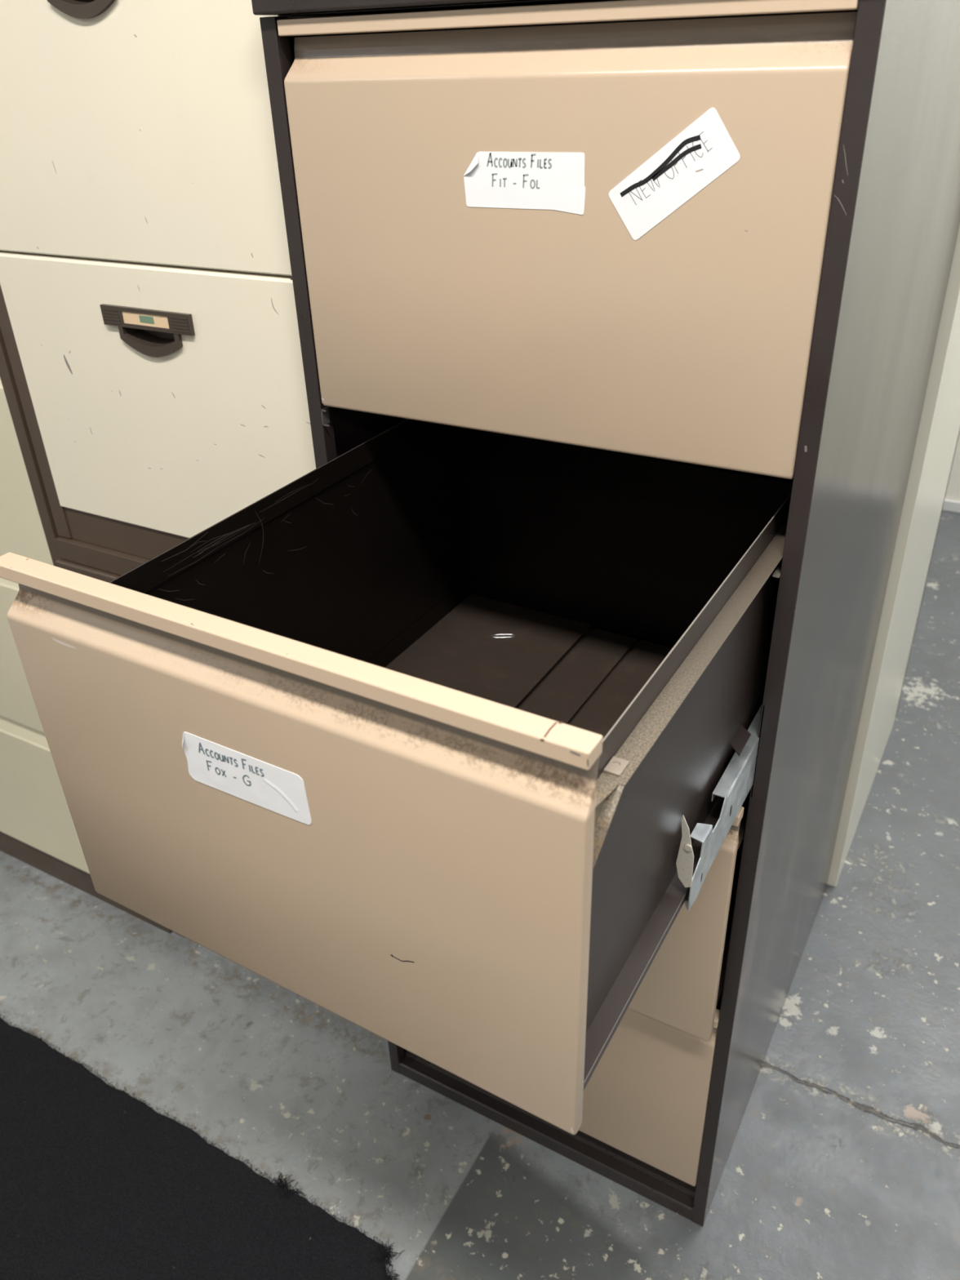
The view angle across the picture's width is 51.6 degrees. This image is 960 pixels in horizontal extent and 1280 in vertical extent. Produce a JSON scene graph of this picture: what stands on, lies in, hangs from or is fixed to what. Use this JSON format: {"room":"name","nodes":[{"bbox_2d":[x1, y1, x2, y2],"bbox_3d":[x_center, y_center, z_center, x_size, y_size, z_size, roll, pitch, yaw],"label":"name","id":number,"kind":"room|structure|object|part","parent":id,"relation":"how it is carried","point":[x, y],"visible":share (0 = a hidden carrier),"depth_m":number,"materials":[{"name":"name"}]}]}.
{"room":"back office","nodes":[
{"label":"back office","id":0,"kind":"room"},
{"bbox_2d":[0,510,959,1279],"bbox_3d":[-0.367,0.895,1.118,6.600,0.100,6.030,15,35,26],"label":"floor","id":1,"kind":"structure","parent":0,"point":[843,1162],"depth_m":1.42,"materials":[{"name":"paint"}]},
{"bbox_2d":[0,327,172,933],"bbox_3d":[-0.603,-0.264,1.673,0.472,1.328,0.635,15,35,26],"label":"filing cabinet","id":2,"kind":"object","parent":1,"relation":"on","point":[37,829],"visible":0.05,"depth_m":1.58,"materials":[{"name":"beige metal"}]},
{"bbox_3d":[-0.749,0.001,1.521,0.432,0.295,0.014,15,35,26],"label":"drawer","id":3,"kind":"part","parent":2,"relation":"part of","materials":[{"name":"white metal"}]},
{"bbox_3d":[-0.759,-0.257,1.366,0.432,0.295,0.014,15,35,26],"label":"drawer","id":4,"kind":"part","parent":2,"relation":"part of","materials":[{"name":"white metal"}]},
{"bbox_3d":[-0.739,0.258,1.676,0.432,0.295,0.014,15,35,26],"label":"drawer","id":5,"kind":"part","parent":2,"relation":"part of","materials":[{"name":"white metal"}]},
{"bbox_2d":[55,558,185,937],"bbox_3d":[-0.183,0.108,1.621,0.472,0.716,0.642,15,35,26],"label":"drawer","id":6,"kind":"object","parent":1,"relation":"on","point":[90,571],"visible":0.13,"depth_m":1.28,"materials":[{"name":"beige metal"}]},
{"bbox_2d":[0,0,345,575],"bbox_3d":[-0.205,-0.508,1.252,0.468,0.718,0.637,15,35,26],"label":"filing cabinet","id":7,"kind":"object","parent":6,"relation":"on","point":[148,322],"visible":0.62,"depth_m":1.00,"materials":[{"name":"beige metal"}]},
{"bbox_3d":[-0.351,-0.583,0.886,0.126,0.048,0.023,15,35,26],"label":"cup handle","id":8,"kind":"part","parent":7,"relation":"part of","materials":[{"name":"brown plastic"}]},
{"bbox_3d":[-0.351,-0.517,0.929,0.443,0.310,0.014,15,35,26],"label":"drawer","id":9,"kind":"part","parent":7,"relation":"part of","materials":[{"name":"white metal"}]},
{"bbox_3d":[-0.341,-0.324,1.042,0.126,0.048,0.023,15,35,26],"label":"cup handle","id":10,"kind":"part","parent":7,"relation":"part of","materials":[{"name":"brown plastic"}]},
{"bbox_3d":[-0.341,-0.252,1.089,0.443,0.305,0.014,15,35,26],"label":"drawer","id":11,"kind":"part","parent":7,"relation":"part of","materials":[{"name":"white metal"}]},
{"bbox_2d":[0,1013,404,1279],"bbox_3d":[-1.011,0.831,1.152,1.828,0.017,1.105,15,35,26],"label":"floor mat","id":12,"kind":"object","parent":1,"relation":"on","point":[96,1183],"visible":1,"depth_m":1.29,"materials":[{"name":"black carpet"}]},
{"bbox_2d":[0,0,959,1226],"bbox_3d":[0.123,0.046,1.108,0.470,1.330,1.024,15,35,26],"label":"filing cabinet","id":13,"kind":"object","parent":1,"relation":"on","point":[619,321],"visible":1,"depth_m":0.74,"materials":[{"name":"brown metal"}]},
{"bbox_3d":[-0.133,0.001,0.571,0.436,0.011,0.017,16,36,26],"label":"handle rail","id":14,"kind":"part","parent":13,"relation":"part of","materials":[{"name":"beige metal"}]},
{"bbox_3d":[-0.129,0.133,0.651,0.436,0.294,0.017,16,36,26],"label":"drawer","id":15,"kind":"part","parent":13,"relation":"part of","materials":[{"name":"beige metal"}]},
{"bbox_2d":[491,633,515,638],"bbox_3d":[0.027,-0.005,1.138,0.027,0.002,0.008,-1,31,2],"label":"clip","id":16,"kind":"object","parent":13,"relation":"on","point":[513,636],"visible":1,"depth_m":1.14,"materials":[{"name":"metal"}]},
{"bbox_3d":[0.234,0.504,1.571,0.468,0.062,0.651,15,35,26],"label":"rail","id":17,"kind":"part","parent":13,"relation":"part of","materials":[{"name":"brown metal"}]},
{"bbox_3d":[0.036,-0.430,0.683,0.436,0.011,0.016,15,35,26],"label":"handle rail","id":18,"kind":"part","parent":13,"relation":"part of","materials":[{"name":"beige metal"}]},
{"bbox_3d":[0.041,-0.298,0.762,0.436,0.294,0.017,15,35,26],"label":"drawer","id":19,"kind":"part","parent":13,"relation":"part of","materials":[{"name":"beige metal"}]},
{"bbox_3d":[0.071,0.488,1.235,0.436,0.294,0.017,15,35,26],"label":"drawer","id":20,"kind":"part","parent":13,"relation":"part of","materials":[{"name":"beige metal"}]},
{"bbox_3d":[0.048,0.239,1.058,0.436,0.294,0.017,15,35,26],"label":"drawer","id":21,"kind":"part","parent":13,"relation":"part of","materials":[{"name":"beige metal"}]},
{"bbox_3d":[0.067,0.356,1.156,0.436,0.011,0.016,15,35,26],"label":"handle rail","id":22,"kind":"part","parent":13,"relation":"part of","materials":[{"name":"beige metal"}]},
{"bbox_3d":[0.043,0.107,0.979,0.436,0.011,0.016,15,35,26],"label":"handle rail","id":23,"kind":"part","parent":13,"relation":"part of","materials":[{"name":"beige metal"}]},
{"bbox_3d":[0.418,0.026,1.149,0.001,1.302,0.651,15,35,26],"label":"panel","id":24,"kind":"part","parent":13,"relation":"part of","materials":[{"name":"grey metal"}]},
{"bbox_2d":[826,225,959,887],"bbox_3d":[0.536,-0.328,1.703,0.472,1.330,0.581,15,35,26],"label":"filing cabinet","id":25,"kind":"object","parent":1,"relation":"on","point":[939,430],"visible":0.2,"depth_m":1.54,"materials":[{"name":"beige metal"}]},
{"bbox_2d":[944,432,959,501],"bbox_3d":[1.050,-1.612,2.620,6.400,2.550,0.100,15,35,26],"label":"wall","id":26,"kind":"structure","parent":0,"point":[953,492],"depth_m":3.00,"materials":[{"name":"beige paint"}]},
{"bbox_2d":[942,498,959,513],"bbox_3d":[1.065,-0.509,3.226,6.400,0.035,0.012,15,35,26],"label":"baseboard","id":27,"kind":"structure","parent":26,"relation":"attached to","point":[948,505],"depth_m":3.03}
]}

